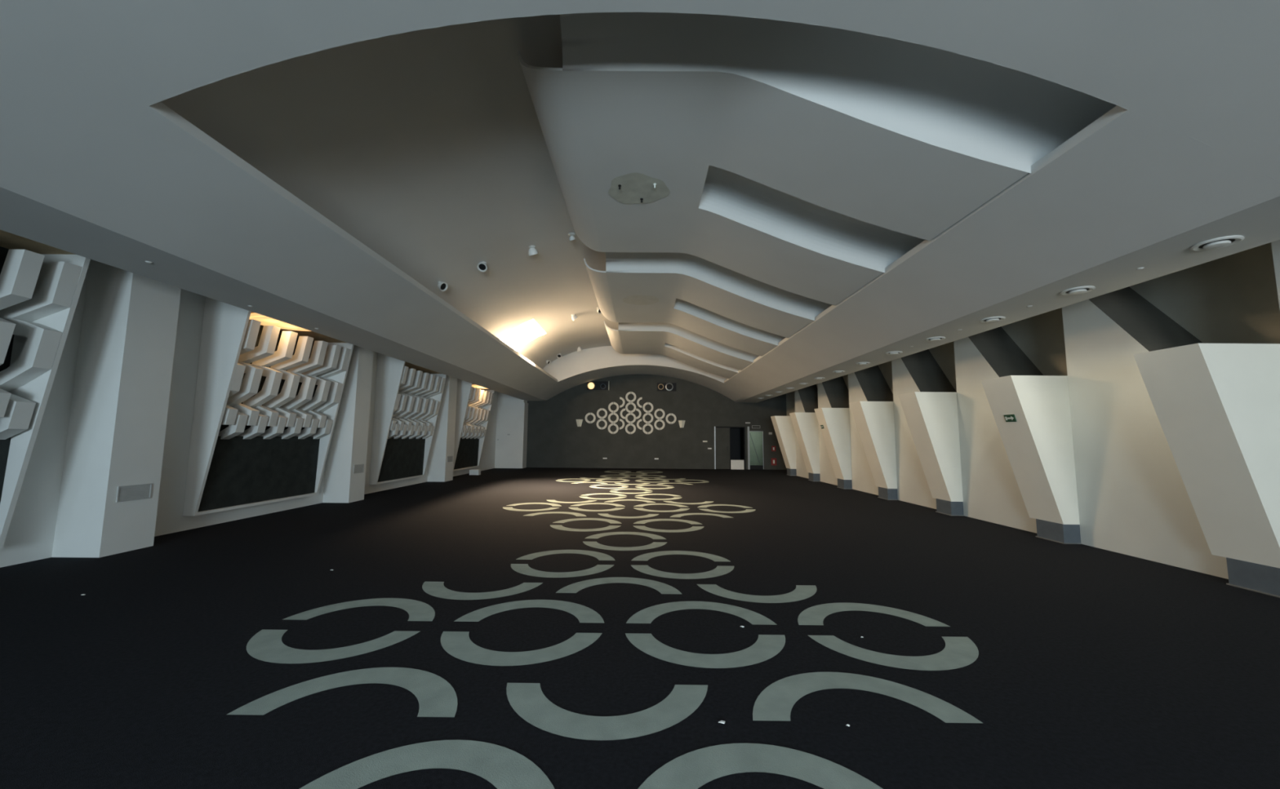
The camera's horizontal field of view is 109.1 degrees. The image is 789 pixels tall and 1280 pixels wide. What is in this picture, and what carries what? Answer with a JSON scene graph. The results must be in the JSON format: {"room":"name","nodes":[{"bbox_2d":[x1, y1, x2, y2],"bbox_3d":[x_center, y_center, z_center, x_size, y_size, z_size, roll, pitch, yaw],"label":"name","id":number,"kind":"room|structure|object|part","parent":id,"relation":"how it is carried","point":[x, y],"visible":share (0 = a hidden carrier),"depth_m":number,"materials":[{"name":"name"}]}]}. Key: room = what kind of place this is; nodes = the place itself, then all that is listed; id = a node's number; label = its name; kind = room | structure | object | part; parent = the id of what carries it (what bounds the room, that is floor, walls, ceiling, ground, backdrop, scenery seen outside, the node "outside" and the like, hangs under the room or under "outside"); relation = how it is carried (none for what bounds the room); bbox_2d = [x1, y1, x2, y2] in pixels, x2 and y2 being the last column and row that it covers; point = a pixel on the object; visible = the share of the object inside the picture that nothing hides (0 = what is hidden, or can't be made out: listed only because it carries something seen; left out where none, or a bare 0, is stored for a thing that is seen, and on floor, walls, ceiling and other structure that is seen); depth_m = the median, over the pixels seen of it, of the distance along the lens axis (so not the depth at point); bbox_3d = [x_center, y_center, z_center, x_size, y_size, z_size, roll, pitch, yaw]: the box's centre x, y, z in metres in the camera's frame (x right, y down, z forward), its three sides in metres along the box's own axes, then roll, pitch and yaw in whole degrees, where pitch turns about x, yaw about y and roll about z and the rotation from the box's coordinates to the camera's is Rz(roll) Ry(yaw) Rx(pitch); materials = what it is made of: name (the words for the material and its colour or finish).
{"room":"event hall","nodes":[
{"label":"event hall","id":0,"kind":"room"},
{"bbox_2d":[0,263,497,568],"bbox_3d":[-7.617,0.191,7.996,0.001,4.270,33.900,0,-6,0],"label":"wall","id":1,"kind":"structure","parent":0,"point":[30,535],"depth_m":7.38,"materials":[{"name":"white paint"}]},
{"bbox_2d":[0,230,90,550],"bbox_3d":[-6.984,-0.305,4.058,1.287,3.970,2.930,0,-6,0],"label":"niche","id":2,"kind":"object","parent":1,"relation":"attached to","point":[41,285],"visible":0.91,"depth_m":5.37,"materials":[{"name":"white paint"}]},
{"bbox_3d":[-7.531,0.979,3.936,0.139,1.279,2.828,0,-6,0],"label":"panel","id":3,"kind":"part","parent":2,"relation":"part of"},
{"bbox_3d":[-7.608,-0.336,4.063,0.037,3.920,2.830,0,-6,0],"label":"panel","id":4,"kind":"part","parent":2,"relation":"part of","materials":[{"name":"white paint"}]},
{"bbox_3d":[-6.951,-1.878,4.210,1.249,0.030,2.828,0,-6,0],"label":"lid","id":5,"kind":"part","parent":2,"relation":"part of","materials":[{"name":"white paint"}]},
{"bbox_2d":[182,297,354,515],"bbox_3d":[-6.965,0.197,9.249,1.287,3.970,2.920,0,-6,0],"label":"niche","id":6,"kind":"object","parent":1,"relation":"attached to","point":[268,398],"visible":0.96,"depth_m":8.69,"materials":[{"name":"white paint"}]},
{"bbox_3d":[-7.512,1.481,9.126,0.139,1.279,2.818,0,-6,0],"label":"panel","id":7,"kind":"part","parent":6,"relation":"part of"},
{"bbox_3d":[-7.590,0.167,9.254,0.037,3.920,2.820,0,-6,0],"label":"panel","id":8,"kind":"part","parent":6,"relation":"part of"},
{"bbox_2d":[248,312,311,331],"bbox_3d":[-6.821,-1.389,8.819,1.220,0.054,1.220,0,-6,0],"label":"lamp","id":9,"kind":"object","parent":6,"relation":"attached to","point":[265,321],"visible":0.41,"depth_m":8.72,"materials":[{"name":"beige"}]},
{"bbox_3d":[-6.933,-1.375,9.401,1.249,0.030,2.818,0,-6,0],"label":"lid","id":10,"kind":"part","parent":6,"relation":"part of","materials":[{"name":"white paint"}]},
{"bbox_2d":[368,352,446,484],"bbox_3d":[-6.947,0.700,14.439,1.287,3.970,2.870,0,-6,0],"label":"niche","id":11,"kind":"object","parent":1,"relation":"attached to","point":[408,396],"visible":0.96,"depth_m":13.89,"materials":[{"name":"white paint"}]},
{"bbox_3d":[-7.494,1.984,14.317,0.139,1.279,2.768,0,-6,0],"label":"panel","id":12,"kind":"part","parent":11,"relation":"part of","materials":[{"name":"black"}]},
{"bbox_3d":[-6.914,-0.873,14.591,1.249,0.030,2.768,0,-6,0],"label":"lid","id":13,"kind":"part","parent":11,"relation":"part of","materials":[{"name":"white paint"}]},
{"bbox_2d":[453,378,494,471],"bbox_3d":[-6.928,1.205,19.660,1.287,3.970,2.880,0,-6,0],"label":"niche","id":14,"kind":"object","parent":1,"relation":"attached to","point":[473,405],"visible":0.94,"depth_m":19.31,"materials":[{"name":"white paint"}]},
{"bbox_3d":[-7.475,2.489,19.538,0.139,1.279,2.778,0,-6,0],"label":"panel","id":15,"kind":"part","parent":14,"relation":"part of","materials":[{"name":"black"}]},
{"bbox_2d":[471,384,488,389],"bbox_3d":[-6.762,-0.330,19.748,1.220,0.054,1.220,0,-6,0],"label":"lamp","id":16,"kind":"object","parent":14,"relation":"attached to","point":[473,385],"visible":0.28,"depth_m":19.62,"materials":[{"name":"beige"}]},
{"bbox_2d":[471,386,488,389],"bbox_3d":[-6.762,-0.303,19.745,1.140,0.001,1.140,0,-6,0],"label":"diffuser","id":17,"kind":"object","parent":16,"relation":"attached to","point":[477,387],"depth_m":19.64,"materials":[{"name":"white plastic"}]},
{"bbox_2d":[160,14,618,368],"bbox_3d":[0.049,-2.292,12.805,10.650,1.930,18.150,0,-6,0],"label":"ceiling","id":18,"kind":"structure","parent":0,"point":[428,148],"depth_m":6.50,"materials":[{"name":"paint"}]},
{"bbox_2d":[437,281,448,291],"bbox_3d":[-4.476,-2.433,10.269,0.240,0.219,0.219,0,-6,0],"label":"spotlight","id":19,"kind":"object","parent":18,"relation":"attached to","point":[442,286],"visible":1,"depth_m":10.25,"materials":[{"name":"white plastic"}]},
{"bbox_2d":[477,262,487,271],"bbox_3d":[-3.585,-2.915,10.402,0.217,0.222,0.241,0,-6,0],"label":"spotlight","id":20,"kind":"object","parent":18,"relation":"attached to","point":[482,267],"visible":1,"depth_m":10.37,"materials":[{"name":"white plastic"}]},
{"bbox_2d":[500,319,546,351],"bbox_3d":[-4.183,-2.039,16.337,1.200,0.810,2.100,0,-6,0],"label":"ceiling light","id":21,"kind":"object","parent":18,"relation":"attached to","point":[527,331],"depth_m":16.25,"materials":[{"name":"white plastic"}]},
{"bbox_2d":[528,245,537,255],"bbox_3d":[-2.426,-3.244,10.358,0.219,0.221,0.236,0,-6,0],"label":"spotlight","id":22,"kind":"object","parent":18,"relation":"attached to","point":[532,251],"visible":1,"depth_m":10.28,"materials":[{"name":"white plastic"}]},
{"bbox_2d":[568,232,575,240],"bbox_3d":[-1.489,-3.427,9.939,0.160,0.156,0.174,0,-6,0],"label":"spotlight","id":23,"kind":"object","parent":18,"relation":"attached to","point":[571,235],"visible":1,"depth_m":9.90,"materials":[{"name":"white plastic"}]},
{"bbox_3d":[-1.476,-3.409,9.958,0.132,0.123,0.131,0,-6,0],"label":"lamp shade","id":24,"kind":"part","parent":23,"relation":"part of","materials":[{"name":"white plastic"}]},
{"bbox_2d":[571,314,577,320],"bbox_3d":[-2.318,-2.701,16.078,0.240,0.221,0.230,0,-6,0],"label":"spotlight","id":25,"kind":"object","parent":18,"relation":"attached to","point":[574,317],"visible":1,"depth_m":15.99,"materials":[{"name":"white plastic"}]},
{"bbox_2d":[604,320,759,378],"bbox_3d":[1.891,-1.690,17.663,6.400,2.100,5.550,0,-6,0],"label":"ceiling panel","id":26,"kind":"structure","parent":18,"relation":"attached to","point":[683,345],"depth_m":17.11,"materials":[{"name":"paint"}]},
{"bbox_2d":[583,252,831,356],"bbox_3d":[1.871,-2.231,12.080,6.400,2.100,5.670,0,-6,0],"label":"ceiling panel","id":27,"kind":"structure","parent":18,"relation":"attached to","point":[703,297],"depth_m":11.14,"materials":[{"name":"paint"}]},
{"bbox_2d":[517,12,1116,305],"bbox_3d":[1.851,-2.770,6.511,6.400,2.100,5.520,0,-6,0],"label":"ceiling panel","id":28,"kind":"structure","parent":18,"relation":"attached to","point":[806,160],"depth_m":5.09,"materials":[{"name":"paint"}]},
{"bbox_2d":[608,173,670,204],"bbox_3d":[-0.014,-3.127,6.947,0.954,0.005,0.868,0,-6,0],"label":"plaster patch","id":29,"kind":"object","parent":28,"relation":"attached to","point":[634,187],"visible":0.98,"depth_m":6.95,"materials":[{"name":"grey paint"}]},
{"bbox_2d":[494,391,528,468],"bbox_3d":[-6.844,1.774,24.392,1.470,4.250,0.850,0,-6,0],"label":"wall","id":30,"kind":"structure","parent":0,"point":[512,416],"depth_m":23.96,"materials":[{"name":"white paint"}]},
{"bbox_2d":[0,467,1279,788],"bbox_3d":[0.019,2.557,9.196,17.200,0.122,37.200,0,-6,0],"label":"floor","id":31,"kind":"structure","parent":0,"point":[526,628],"depth_m":3.47,"materials":[{"name":"carpet"}]},
{"bbox_2d":[51,259,181,558],"bbox_3d":[-7.308,0.034,6.453,0.634,4.250,0.660,0,-6,0],"label":"square pillar","id":32,"kind":"structure","parent":31,"relation":"on","point":[109,492],"depth_m":6.22,"materials":[{"name":"white paint"}]},
{"bbox_2d":[115,483,152,502],"bbox_3d":[-7.008,1.360,6.323,0.012,0.210,0.426,0,-6,0],"label":"vent grille","id":33,"kind":"object","parent":32,"relation":"attached to","point":[125,492],"depth_m":6.31,"materials":[{"name":"grey metal"}]},
{"bbox_2d":[322,345,373,502],"bbox_3d":[-7.290,0.519,11.464,0.634,4.250,0.610,0,-6,0],"label":"square pillar","id":34,"kind":"structure","parent":31,"relation":"on","point":[346,459],"depth_m":11.19,"materials":[{"name":"white paint"}]},
{"bbox_2d":[353,464,364,473],"bbox_3d":[-6.990,1.846,11.335,0.012,0.210,0.396,0,-6,0],"label":"vent grille","id":35,"kind":"object","parent":34,"relation":"attached to","point":[357,468],"depth_m":11.34,"materials":[{"name":"grey metal"}]},
{"bbox_2d":[427,375,457,482],"bbox_3d":[-7.271,1.041,16.854,0.634,4.250,0.700,0,-6,0],"label":"square pillar","id":36,"kind":"structure","parent":31,"relation":"on","point":[441,457],"depth_m":16.52,"materials":[{"name":"white paint"}]},
{"bbox_2d":[447,456,453,462],"bbox_3d":[-6.971,2.367,16.724,0.012,0.210,0.450,0,-6,0],"label":"vent grille","id":37,"kind":"object","parent":36,"relation":"attached to","point":[450,459],"depth_m":16.75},
{"bbox_2d":[469,469,480,475],"bbox_3d":[-7.043,3.318,19.471,0.400,0.225,0.250,0,-6,0],"label":"box","id":38,"kind":"object","parent":31,"relation":"on","point":[472,472],"visible":1,"depth_m":19.35,"materials":[{"name":"white plastic"}]},
{"bbox_2d":[730,460,743,469],"bbox_3d":[5.231,3.771,24.480,0.710,0.500,0.095,0,-6,0],"label":"board","id":39,"kind":"object","parent":31,"relation":"on","point":[735,464],"visible":1,"depth_m":24.46,"materials":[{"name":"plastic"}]},
{"bbox_2d":[0,0,1279,403],"bbox_3d":[0.006,-2.459,8.225,12.600,2.480,33.900,0,-6,0],"label":"ceiling","id":40,"kind":"structure","parent":0,"point":[1129,191],"depth_m":4.08,"materials":[{"name":"paint"}]},
{"bbox_2d":[832,370,844,373],"bbox_3d":[5.793,-0.653,13.286,0.340,0.043,0.340,0,-6,0],"label":"recessed light","id":41,"kind":"object","parent":40,"relation":"in","point":[837,371],"visible":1,"depth_m":13.21,"materials":[{"name":"white plastic"}]},
{"bbox_2d":[856,362,870,364],"bbox_3d":[5.788,-0.794,11.831,0.340,0.043,0.340,0,-6,0],"label":"recessed light","id":42,"kind":"object","parent":40,"relation":"in","point":[861,363],"visible":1,"depth_m":11.77,"materials":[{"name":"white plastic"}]},
{"bbox_2d":[885,351,902,355],"bbox_3d":[5.783,-0.935,10.376,0.340,0.043,0.340,0,-6,0],"label":"recessed light","id":43,"kind":"object","parent":40,"relation":"in","point":[895,353],"visible":1,"depth_m":10.31,"materials":[{"name":"white plastic"}]},
{"bbox_2d":[924,337,945,341],"bbox_3d":[5.778,-1.076,8.921,0.340,0.043,0.340,0,-6,0],"label":"recessed light","id":44,"kind":"object","parent":40,"relation":"in","point":[933,339],"visible":1,"depth_m":8.87,"materials":[{"name":"white plastic"}]},
{"bbox_2d":[979,316,1005,322],"bbox_3d":[5.773,-1.216,7.466,0.340,0.043,0.340,0,-6,0],"label":"recessed light","id":45,"kind":"object","parent":40,"relation":"in","point":[994,319],"visible":1,"depth_m":7.41,"materials":[{"name":"white plastic"}]},
{"bbox_2d":[1059,285,1095,295],"bbox_3d":[5.768,-1.357,6.010,0.340,0.043,0.340,0,-6,0],"label":"recessed light","id":46,"kind":"object","parent":40,"relation":"in","point":[1080,291],"visible":1,"depth_m":5.96,"materials":[{"name":"white plastic"}]},
{"bbox_2d":[1190,235,1244,251],"bbox_3d":[5.762,-1.498,4.555,0.340,0.043,0.340,0,-6,0],"label":"recessed light","id":47,"kind":"object","parent":40,"relation":"in","point":[1228,241],"visible":1,"depth_m":4.51,"materials":[{"name":"white plastic"}]},
{"bbox_2d":[526,365,786,470],"bbox_3d":[0.101,0.914,24.903,16.600,6.220,0.150,0,-6,0],"label":"wall","id":48,"kind":"structure","parent":0,"point":[554,437],"depth_m":24.75,"materials":[{"name":"paint"}]},
{"bbox_2d":[576,419,582,426],"bbox_3d":[-3.296,1.545,24.712,0.380,0.390,0.129,0,-6,0],"label":"wall sconce","id":49,"kind":"object","parent":48,"relation":"attached to","point":[579,422],"visible":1,"depth_m":24.73,"materials":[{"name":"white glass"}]},
{"bbox_2d":[585,413,595,423],"bbox_3d":[-2.701,1.278,24.784,0.580,0.580,0.034,0,-6,0],"label":"ring","id":50,"kind":"object","parent":48,"relation":"attached to","point":[588,414],"visible":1,"depth_m":24.77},
{"bbox_2d":[586,380,610,391],"bbox_3d":[-2.273,-0.488,24.956,1.330,0.540,0.029,0,-6,0],"label":"window","id":51,"kind":"structure","parent":48,"relation":"in","point":[597,384],"depth_m":24.95,"materials":[{"name":"paint"}]},
{"bbox_2d":[586,382,595,389],"bbox_3d":[-2.678,-0.480,24.937,0.420,0.420,0.040,0,-6,0],"label":"round lamp","id":52,"kind":"object","parent":51,"relation":"attached to","point":[591,385],"visible":1,"depth_m":24.93,"materials":[{"name":"beige glass"}]},
{"bbox_2d":[600,383,605,389],"bbox_3d":[-2.018,-0.449,24.922,0.300,0.300,0.060,0,-6,0],"label":"lens","id":53,"kind":"object","parent":51,"relation":"attached to","point":[602,386],"visible":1,"depth_m":24.92,"materials":[{"name":"black glass"}]},
{"bbox_2d":[596,418,607,429],"bbox_3d":[-2.073,1.610,24.750,0.580,0.580,0.034,0,-6,0],"label":"ring","id":54,"kind":"object","parent":48,"relation":"attached to","point":[598,420],"visible":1,"depth_m":24.73,"materials":[{"name":"beige paint"}]},
{"bbox_2d":[596,408,607,418],"bbox_3d":[-2.068,1.036,24.805,0.580,0.580,0.034,0,-6,0],"label":"ring","id":55,"kind":"object","parent":48,"relation":"attached to","point":[599,410],"visible":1,"depth_m":24.79,"materials":[{"name":"white paint"}]},
{"bbox_2d":[608,423,618,434],"bbox_3d":[-1.451,1.849,24.724,0.580,0.580,0.034,0,-6,0],"label":"ring","id":56,"kind":"object","parent":48,"relation":"attached to","point":[611,424],"visible":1,"depth_m":24.70,"materials":[{"name":"beige paint"}]},
{"bbox_2d":[608,413,618,423],"bbox_3d":[-1.446,1.276,24.780,0.580,0.580,0.034,0,-6,0],"label":"ring","id":57,"kind":"object","parent":48,"relation":"attached to","point":[611,414],"visible":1,"depth_m":24.77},
{"bbox_2d":[608,402,618,413],"bbox_3d":[-1.441,0.702,24.835,0.580,0.580,0.034,0,-6,0],"label":"ring","id":58,"kind":"object","parent":48,"relation":"attached to","point":[611,403],"visible":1,"depth_m":24.82,"materials":[{"name":"white paint"}]},
{"bbox_2d":[619,397,624,408],"bbox_3d":[-0.964,0.428,24.860,0.280,0.580,0.034,0,-6,0],"label":"ring","id":59,"kind":"object","parent":48,"relation":"attached to","point":[621,398],"visible":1,"depth_m":24.84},
{"bbox_2d":[619,418,624,429],"bbox_3d":[-0.974,1.613,24.745,0.280,0.580,0.034,0,-6,0],"label":"ring","id":60,"kind":"object","parent":48,"relation":"attached to","point":[621,420],"visible":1,"depth_m":24.73,"materials":[{"name":"beige paint"}]},
{"bbox_2d":[620,408,625,419],"bbox_3d":[-0.941,1.046,24.800,0.280,0.580,0.034,0,-6,0],"label":"ring","id":61,"kind":"object","parent":48,"relation":"attached to","point":[623,410],"visible":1,"depth_m":24.78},
{"bbox_2d":[625,423,635,434],"bbox_3d":[-0.513,1.857,24.720,0.580,0.580,0.034,0,-6,0],"label":"ring","id":62,"kind":"object","parent":48,"relation":"attached to","point":[628,424],"visible":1,"depth_m":24.70,"materials":[{"name":"beige paint"}]},
{"bbox_2d":[625,413,635,423],"bbox_3d":[-0.508,1.283,24.776,0.580,0.580,0.034,0,-6,0],"label":"ring","id":63,"kind":"object","parent":48,"relation":"attached to","point":[628,414],"visible":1,"depth_m":24.76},
{"bbox_2d":[625,402,635,413],"bbox_3d":[-0.503,0.710,24.831,0.580,0.580,0.034,0,-6,0],"label":"ring","id":64,"kind":"object","parent":48,"relation":"attached to","point":[628,403],"visible":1,"depth_m":24.81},
{"bbox_2d":[625,391,635,402],"bbox_3d":[-0.498,0.137,24.887,0.580,0.580,0.034,0,-6,0],"label":"ring","id":65,"kind":"object","parent":48,"relation":"attached to","point":[628,393],"visible":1,"depth_m":24.87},
{"bbox_2d":[635,408,641,419],"bbox_3d":[-0.071,1.053,24.796,0.280,0.580,0.034,0,-6,0],"label":"ring","id":66,"kind":"object","parent":48,"relation":"attached to","point":[637,410],"visible":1,"depth_m":24.78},
{"bbox_2d":[636,419,641,430],"bbox_3d":[-0.040,1.621,24.741,0.280,0.580,0.034,0,-6,0],"label":"ring","id":67,"kind":"object","parent":48,"relation":"attached to","point":[639,420],"visible":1,"depth_m":24.73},
{"bbox_2d":[636,397,642,408],"bbox_3d":[-0.030,0.436,24.856,0.280,0.580,0.034,0,-6,0],"label":"ring","id":68,"kind":"object","parent":48,"relation":"attached to","point":[640,398],"visible":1,"depth_m":24.84,"materials":[{"name":"white paint"}]},
{"bbox_2d":[642,423,653,434],"bbox_3d":[0.429,1.862,24.716,0.580,0.580,0.034,0,-6,0],"label":"ring","id":69,"kind":"object","parent":48,"relation":"attached to","point":[646,424],"visible":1,"depth_m":24.70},
{"bbox_2d":[642,413,653,423],"bbox_3d":[0.434,1.285,24.772,0.580,0.580,0.034,0,-6,0],"label":"ring","id":70,"kind":"object","parent":48,"relation":"attached to","point":[646,414],"visible":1,"depth_m":24.75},
{"bbox_2d":[642,402,653,413],"bbox_3d":[0.439,0.712,24.828,0.580,0.580,0.034,0,-6,0],"label":"ring","id":71,"kind":"object","parent":48,"relation":"attached to","point":[646,403],"visible":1,"depth_m":24.81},
{"bbox_2d":[653,419,665,430],"bbox_3d":[1.061,1.636,24.736,0.580,0.580,0.034,0,-6,0],"label":"ring","id":72,"kind":"object","parent":48,"relation":"attached to","point":[657,420],"visible":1,"depth_m":24.72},
{"bbox_2d":[653,408,665,419],"bbox_3d":[1.066,1.061,24.791,0.580,0.580,0.034,0,-6,0],"label":"ring","id":73,"kind":"object","parent":48,"relation":"attached to","point":[657,410],"visible":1,"depth_m":24.77,"materials":[{"name":"white paint"}]},
{"bbox_2d":[656,382,676,391],"bbox_3d":[1.462,-0.412,24.935,1.100,0.510,0.029,0,-6,0],"label":"window","id":74,"kind":"structure","parent":48,"relation":"in","point":[674,384],"depth_m":24.93,"materials":[{"name":"paint"}]},
{"bbox_2d":[657,383,663,390],"bbox_3d":[1.142,-0.423,24.909,0.320,0.320,0.060,0,-6,0],"label":"lens","id":75,"kind":"object","parent":74,"relation":"attached to","point":[660,386],"visible":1,"depth_m":24.91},
{"bbox_2d":[665,382,673,391],"bbox_3d":[1.602,-0.419,24.907,0.420,0.420,0.060,0,-6,0],"label":"lens","id":76,"kind":"object","parent":74,"relation":"attached to","point":[668,387],"visible":1,"depth_m":24.90,"materials":[{"name":"glass"}]},
{"bbox_2d":[666,413,676,424],"bbox_3d":[1.687,1.312,24.765,0.580,0.580,0.034,0,-6,0],"label":"ring","id":77,"kind":"object","parent":48,"relation":"attached to","point":[668,415],"visible":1,"depth_m":24.75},
{"bbox_2d":[678,420,684,427],"bbox_3d":[2.269,1.600,24.687,0.380,0.390,0.129,0,-6,0],"label":"wall sconce","id":78,"kind":"object","parent":48,"relation":"attached to","point":[682,423],"visible":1,"depth_m":24.70,"materials":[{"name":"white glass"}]},
{"bbox_2d":[714,426,745,469],"bbox_3d":[4.854,2.884,24.640,1.660,2.290,0.100,0,-6,0],"label":"door","id":79,"kind":"structure","parent":48,"relation":"in","point":[722,434],"depth_m":24.64,"materials":[{"name":"metal"}]},
{"bbox_2d":[747,426,764,469],"bbox_3d":[6.239,2.889,24.619,0.850,2.300,0.090,0,-6,0],"label":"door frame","id":80,"kind":"structure","parent":48,"relation":"in","point":[749,467],"depth_m":24.54,"materials":[{"name":"metal"}]},
{"bbox_3d":[6.265,3.915,24.525,0.720,0.200,0.040,0,-6,0],"label":"kick plate","id":81,"kind":"part","parent":80,"relation":"part of","materials":[{"name":"black metal"}]},
{"bbox_2d":[751,425,759,428],"bbox_3d":[6.293,1.758,24.714,0.440,0.150,0.017,0,-6,0],"label":"door sign","id":82,"kind":"object","parent":48,"relation":"attached to","point":[753,426],"visible":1,"depth_m":24.71,"materials":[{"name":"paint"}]},
{"bbox_2d":[771,446,775,451],"bbox_3d":[7.213,2.925,24.598,0.216,0.288,0.017,0,-6,0],"label":"fire sign","id":83,"kind":"object","parent":48,"relation":"attached to","point":[773,448],"visible":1,"depth_m":24.59,"materials":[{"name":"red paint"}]},
{"bbox_2d":[771,458,776,465],"bbox_3d":[7.207,3.622,24.530,0.288,0.384,0.017,0,-6,0],"label":"fire sign","id":84,"kind":"object","parent":48,"relation":"attached to","point":[773,460],"visible":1,"depth_m":24.52,"materials":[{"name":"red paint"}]},
{"bbox_2d":[729,427,744,468],"bbox_3d":[4.633,2.820,25.606,2.350,2.600,1.650,0,-6,0],"label":"doorway","id":85,"kind":"structure","parent":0,"point":[736,450],"depth_m":26.39,"materials":[{"name":"black"}]},
{"bbox_2d":[749,431,763,465],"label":"door","id":86,"kind":"structure","parent":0,"point":[757,437],"depth_m":26.99,"materials":[{"name":"green glass"}]},
{"bbox_2d":[770,416,796,475],"bbox_3d":[6.578,2.352,21.037,0.932,2.685,0.902,0,-6,0],"label":"column","id":87,"kind":"structure","parent":0,"point":[784,428],"depth_m":20.66,"materials":[{"name":"paint"}]},
{"bbox_2d":[789,412,820,481],"bbox_3d":[6.569,2.088,18.320,0.932,2.685,0.902,0,-6,0],"label":"column","id":88,"kind":"structure","parent":0,"point":[806,425],"depth_m":17.95,"materials":[{"name":"paint"}]},
{"bbox_2d":[813,408,852,488],"bbox_3d":[6.559,1.828,15.633,0.932,2.685,0.902,0,-6,0],"label":"column","id":89,"kind":"structure","parent":0,"point":[836,435],"depth_m":15.27,"materials":[{"name":"paint"}]},
{"bbox_2d":[848,401,897,500],"bbox_3d":[6.550,1.568,12.945,0.932,2.685,0.902,0,-6,0],"label":"column","id":90,"kind":"structure","parent":0,"point":[874,421],"depth_m":12.58,"materials":[{"name":"paint"}]},
{"bbox_2d":[897,391,964,515],"bbox_3d":[6.541,1.322,10.407,0.932,2.685,0.902,0,-6,0],"label":"column","id":91,"kind":"structure","parent":0,"point":[931,417],"depth_m":10.05,"materials":[{"name":"paint"}]},
{"bbox_2d":[981,375,1082,544],"bbox_3d":[6.531,1.068,7.779,0.932,2.685,0.902,0,-6,0],"label":"column","id":92,"kind":"structure","parent":0,"point":[1038,446],"depth_m":7.43,"materials":[{"name":"paint"}]},
{"bbox_2d":[1004,414,1016,422],"bbox_3d":[6.255,0.401,7.705,0.045,0.123,0.210,0,-6,0],"label":"exit sign","id":93,"kind":"object","parent":92,"relation":"attached to","point":[1008,418],"visible":1,"depth_m":7.70,"materials":[{"name":"green plastic"}]},
{"bbox_2d":[786,240,1279,579],"bbox_3d":[7.452,0.314,7.930,0.900,4.270,33.900,0,-6,0],"label":"wall","id":94,"kind":"structure","parent":0,"point":[1134,500],"depth_m":7.00,"materials":[{"name":"paint"}]},
{"bbox_2d":[1133,343,1279,598],"bbox_3d":[6.522,0.824,5.261,0.932,2.685,0.902,0,-6,0],"label":"column","id":95,"kind":"structure","parent":0,"point":[1216,406],"depth_m":4.97,"materials":[{"name":"paint"}]}
]}

